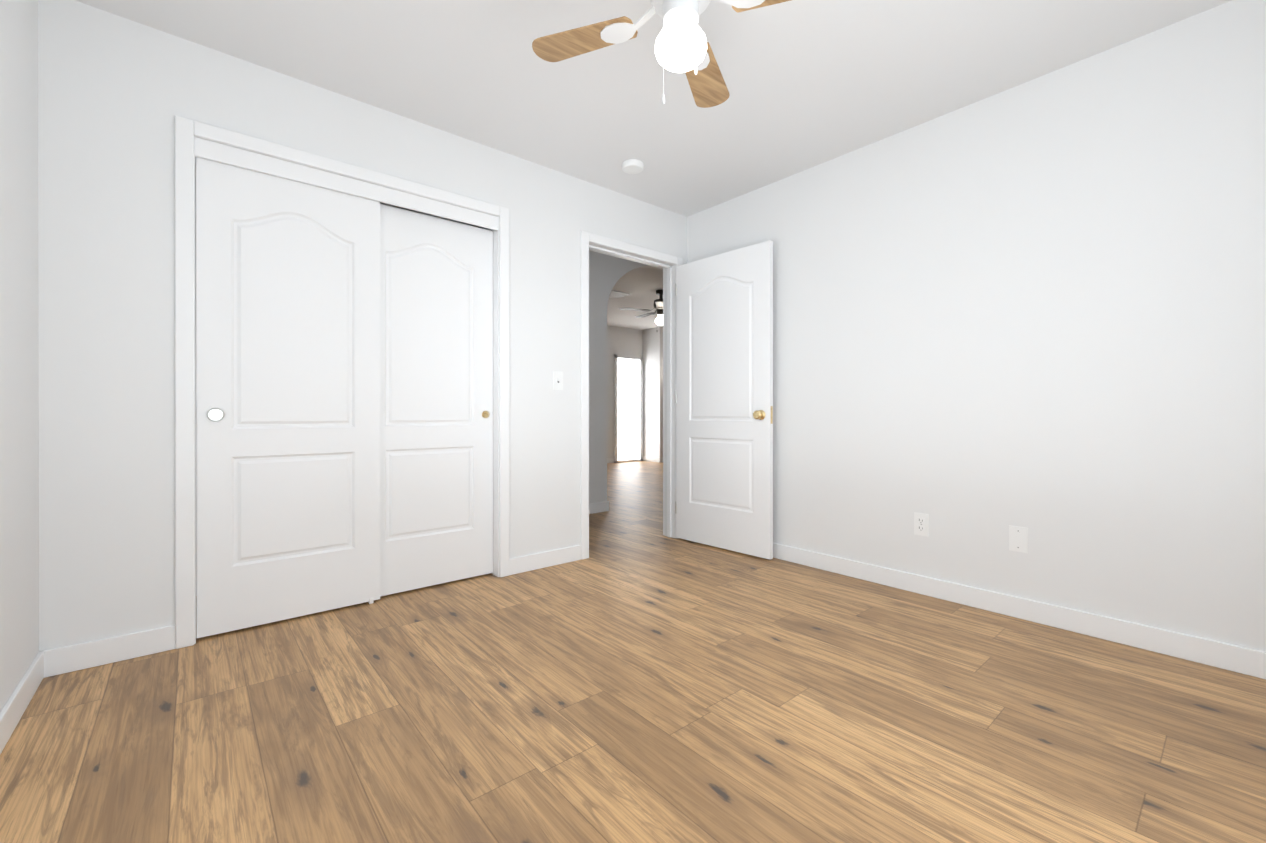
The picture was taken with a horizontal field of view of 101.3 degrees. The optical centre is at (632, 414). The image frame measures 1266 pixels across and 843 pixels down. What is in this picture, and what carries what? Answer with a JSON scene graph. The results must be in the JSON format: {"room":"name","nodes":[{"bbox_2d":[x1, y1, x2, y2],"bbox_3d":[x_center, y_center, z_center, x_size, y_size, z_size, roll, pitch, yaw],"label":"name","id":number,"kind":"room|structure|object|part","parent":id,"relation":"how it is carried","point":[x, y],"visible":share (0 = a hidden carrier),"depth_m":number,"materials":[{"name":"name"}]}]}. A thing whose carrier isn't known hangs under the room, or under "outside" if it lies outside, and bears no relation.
{"room":"empty bedroom","nodes":[
{"label":"empty bedroom","id":0,"kind":"room"},
{"bbox_2d":[0,0,38,711],"bbox_3d":[-1.039,-0.286,0.492,0.120,2.440,3.420,0,0,-40],"label":"wall","id":1,"kind":"structure","parent":0,"point":[19,471],"depth_m":1.62,"materials":[{"name":"white paint"}]},
{"bbox_2d":[0,649,51,753],"bbox_3d":[-1.037,0.886,0.593,0.013,0.095,3.270,0,0,-40],"label":"baseboard","id":2,"kind":"structure","parent":1,"relation":"attached to","point":[40,668],"depth_m":1.61,"materials":[{"name":"white wood"}]},
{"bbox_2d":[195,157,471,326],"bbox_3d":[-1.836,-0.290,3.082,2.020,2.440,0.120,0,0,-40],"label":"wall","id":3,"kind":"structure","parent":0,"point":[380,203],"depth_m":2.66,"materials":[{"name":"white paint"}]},
{"bbox_2d":[38,0,686,650],"bbox_3d":[2.120,-0.373,5.499,11.420,2.600,0.120,0,0,-40],"label":"wall","id":4,"kind":"structure","parent":0,"point":[116,94],"depth_m":2.02,"materials":[{"name":"white paint"}]},
{"bbox_2d":[52,625,174,675],"bbox_3d":[-1.947,0.884,1.957,0.332,0.095,0.013,0,0,-40],"label":"baseboard","id":5,"kind":"structure","parent":4,"relation":"attached to","point":[162,639],"depth_m":1.94,"materials":[{"name":"white wood"}]},
{"bbox_2d":[196,157,379,638],"bbox_3d":[-1.534,-0.072,2.365,0.700,1.982,0.040,0,0,-40],"label":"closet door","id":6,"kind":"structure","parent":4,"relation":"in","point":[287,399],"depth_m":2.32,"materials":[{"name":"white paint"}]},
{"bbox_3d":[-1.742,0.002,2.166,0.068,0.068,0.008,0,0,-40],"label":"handle","id":7,"kind":"part","parent":6,"relation":"part of","materials":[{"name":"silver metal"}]},
{"bbox_2d":[175,115,508,648],"bbox_3d":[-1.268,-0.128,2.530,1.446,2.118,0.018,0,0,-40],"label":"trim","id":8,"kind":"structure","parent":4,"relation":"attached to","point":[187,130],"depth_m":2.09,"materials":[{"name":"white wood"}]},
{"bbox_2d":[195,137,497,230],"bbox_3d":[-1.281,-1.091,2.544,1.330,0.075,0.016,0,0,-40],"label":"door track","id":9,"kind":"structure","parent":4,"relation":"attached to","point":[229,155],"depth_m":2.43,"materials":[{"name":"white wood"}]},
{"bbox_2d":[380,204,492,595],"bbox_3d":[-1.089,-0.072,2.796,0.700,1.982,0.040,0,0,-40],"label":"closet door","id":10,"kind":"structure","parent":4,"relation":"in","point":[436,400],"depth_m":2.80,"materials":[{"name":"white paint"}]},
{"bbox_3d":[-0.846,0.000,2.981,0.046,0.046,0.008,0,0,-40],"label":"handle","id":11,"kind":"part","parent":10,"relation":"part of","materials":[{"name":"gold metal"}]},
{"bbox_2d":[509,545,580,574],"bbox_3d":[-0.527,0.883,3.164,0.504,0.095,0.013,0,0,-40],"label":"baseboard","id":12,"kind":"structure","parent":4,"relation":"attached to","point":[521,564],"depth_m":3.14,"materials":[{"name":"white wood"}]},
{"bbox_2d":[553,371,562,389],"bbox_3d":[-0.461,-0.210,3.217,0.070,0.115,0.015,0,0,-40],"label":"light switch","id":13,"kind":"object","parent":4,"relation":"attached to","point":[557,380],"visible":1,"depth_m":3.21,"materials":[{"name":"white plastic"}]},
{"bbox_2d":[580,231,682,559],"bbox_3d":[-0.026,-0.124,3.675,0.921,2.108,0.156,0,0,-40],"label":"door frame","id":14,"kind":"structure","parent":4,"relation":"attached to","point":[586,238],"depth_m":3.36,"materials":[{"name":"white wood"}]},
{"bbox_2d":[675,240,772,558],"bbox_3d":[0.605,-0.092,3.587,0.150,2.020,0.805,0,0,-43],"label":"bedroom door","id":15,"kind":"structure","parent":14,"relation":"attached to","point":[724,399],"depth_m":3.53,"materials":[{"name":"white paint"}]},
{"bbox_3d":[0.332,-0.118,3.875,0.044,1.710,0.011,0,0,-43],"label":"bedroom door hinges","id":16,"kind":"part","parent":15,"relation":"part of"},
{"bbox_3d":[0.801,0.003,3.309,0.058,0.064,0.064,0,0,-43],"label":"knob","id":17,"kind":"part","parent":15,"relation":"part of","materials":[{"name":"gold metal"}]},
{"bbox_2d":[771,406,772,423],"bbox_3d":[0.879,0.003,3.292,0.022,0.110,0.002,0,0,-43],"label":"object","id":18,"kind":"structure","parent":15,"relation":"attached to","point":[771,414],"depth_m":3.29,"materials":[{"name":"gold metal"}]},
{"bbox_2d":[607,325,642,457],"bbox_3d":[-1.841,-0.377,8.694,5.240,2.600,0.120,0,0,-40],"label":"wall","id":19,"kind":"structure","parent":0,"point":[624,341],"depth_m":9.87,"materials":[{"name":"white paint"}]},
{"bbox_2d":[607,458,613,462],"bbox_3d":[-2.080,0.876,8.405,4.500,0.095,0.013,0,0,-40],"label":"baseboard","id":20,"kind":"structure","parent":19,"relation":"attached to","point":[609,460],"depth_m":9.80,"materials":[{"name":"white wood"}]},
{"bbox_2d":[614,354,642,462],"bbox_3d":[-0.087,-0.109,10.073,0.700,2.060,0.040,0,0,-40],"label":"door","id":21,"kind":"structure","parent":19,"relation":"in","point":[628,408],"depth_m":10.07,"materials":[{"name":"white"}]},
{"bbox_2d":[589,250,662,503],"bbox_3d":[2.149,-0.375,7.118,9.280,2.600,0.150,0,0,-40],"label":"wall","id":22,"kind":"structure","parent":0,"point":[607,273],"depth_m":4.92,"materials":[{"name":"white paint"}]},
{"bbox_2d":[589,501,608,513],"bbox_3d":[-0.794,0.881,4.531,1.443,0.095,0.043,0,0,-40],"label":"baseboard","id":23,"kind":"structure","parent":22,"relation":"attached to","point":[598,507],"depth_m":4.90,"materials":[{"name":"white wood"}]},
{"bbox_2d":[0,461,1265,842],"bbox_3d":[1.259,0.956,6.514,11.420,0.060,9.620,0,0,-40],"label":"floor","id":24,"kind":"structure","parent":0,"point":[668,689],"depth_m":1.56,"materials":[{"name":"brown wood"}]},
{"bbox_2d":[607,268,662,329],"bbox_3d":[0.928,-1.727,8.552,9.280,0.100,6.080,0,0,-40],"label":"ceiling","id":25,"kind":"structure","parent":0,"point":[641,286],"depth_m":7.56,"materials":[{"name":"white paint"}]},
{"bbox_2d":[609,290,630,297],"bbox_3d":[-0.302,-1.669,7.166,0.450,0.012,0.300,0,0,-40],"label":"ceiling vent","id":26,"kind":"object","parent":25,"relation":"in","point":[615,294],"visible":0.57,"depth_m":7.19,"materials":[{"name":"grey"}]},
{"bbox_2d":[619,289,662,324],"bbox_3d":[0.378,-1.393,7.056,1.103,0.565,1.098,0,0,-40],"label":"ceiling fan","id":27,"kind":"object","parent":25,"relation":"hanging from","point":[658,305],"visible":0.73,"depth_m":6.97,"materials":[{"name":"brown metal"}]},
{"bbox_3d":[0.378,-1.284,7.023,0.162,0.150,0.162,0,0,-40],"label":"globe","id":28,"kind":"part","parent":27,"relation":"part of","materials":[{"name":"white glass"}]},
{"bbox_2d":[643,328,655,456],"bbox_3d":[0.324,-0.379,10.284,0.120,2.600,0.500,0,0,-40],"label":"wall","id":29,"kind":"structure","parent":0,"point":[649,392],"depth_m":10.19,"materials":[{"name":"white paint"}]},
{"bbox_2d":[643,456,658,461],"bbox_3d":[0.356,0.873,10.147,0.013,0.095,0.487,0,0,-40],"label":"baseboard","id":30,"kind":"structure","parent":29,"relation":"attached to","point":[645,458],"depth_m":10.13,"materials":[{"name":"white wood"}]},
{"bbox_2d":[75,0,1231,216],"bbox_3d":[0.225,-1.558,1.643,3.540,0.100,3.540,0,0,-40],"label":"ceiling","id":31,"kind":"structure","parent":0,"point":[811,82],"depth_m":2.25,"materials":[{"name":"white paint"}]},
{"bbox_2d":[622,159,643,173],"bbox_3d":[-0.002,-1.491,3.130,0.132,0.038,0.132,0,0,-40],"label":"smoke detector","id":32,"kind":"object","parent":31,"relation":"attached to","point":[632,166],"visible":1,"depth_m":3.10,"materials":[{"name":"white plastic"}]},
{"bbox_2d":[532,0,790,107],"bbox_3d":[0.148,-1.228,1.604,0.778,0.560,0.778,0,0,-24],"label":"fan","id":33,"kind":"object","parent":31,"relation":"hanging from","point":[682,44],"visible":1,"depth_m":1.65,"materials":[{"name":"brown wood"}]},
{"bbox_3d":[0.146,-1.080,1.609,0.122,0.265,0.042,0,0,-40],"label":"cord","id":34,"kind":"part","parent":33,"relation":"part of","materials":[{"name":"white metal"}]},
{"bbox_3d":[0.148,-1.156,1.604,0.162,0.150,0.162,0,0,-40],"label":"globe","id":35,"kind":"part","parent":33,"relation":"part of","materials":[{"name":"white glass"}]},
{"bbox_2d":[656,327,662,456],"bbox_3d":[2.018,-0.381,11.318,4.040,2.600,0.120,0,0,-40],"label":"wall jog","id":36,"kind":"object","parent":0,"point":[659,391],"visible":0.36,"depth_m":9.99,"materials":[{"name":"white paint"}]},
{"bbox_2d":[687,0,1265,651],"bbox_3d":[1.567,-0.289,2.706,0.120,2.440,3.420,0,0,-40],"label":"wall","id":37,"kind":"structure","parent":0,"point":[1037,306],"depth_m":2.29,"materials":[{"name":"white paint"}]},
{"bbox_2d":[914,512,928,536],"bbox_3d":[1.496,0.571,2.692,0.008,0.115,0.070,0,0,-40],"label":"electrical outlet","id":38,"kind":"object","parent":37,"relation":"attached to","point":[921,524],"visible":1,"depth_m":2.69,"materials":[{"name":"white plastic"}]},
{"bbox_2d":[1009,525,1027,552],"bbox_3d":[1.765,0.571,2.377,0.006,0.115,0.070,0,0,-40],"label":"blank wall plate","id":39,"kind":"object","parent":37,"relation":"attached to","point":[1018,539],"visible":1,"depth_m":2.38,"materials":[{"name":"white plastic"}]},
{"bbox_2d":[773,543,1265,678],"bbox_3d":[1.468,0.883,2.722,0.013,0.095,3.270,0,0,-40],"label":"baseboard","id":40,"kind":"structure","parent":37,"relation":"attached to","point":[1248,661],"depth_m":2.27,"materials":[{"name":"white wood"}]}
]}

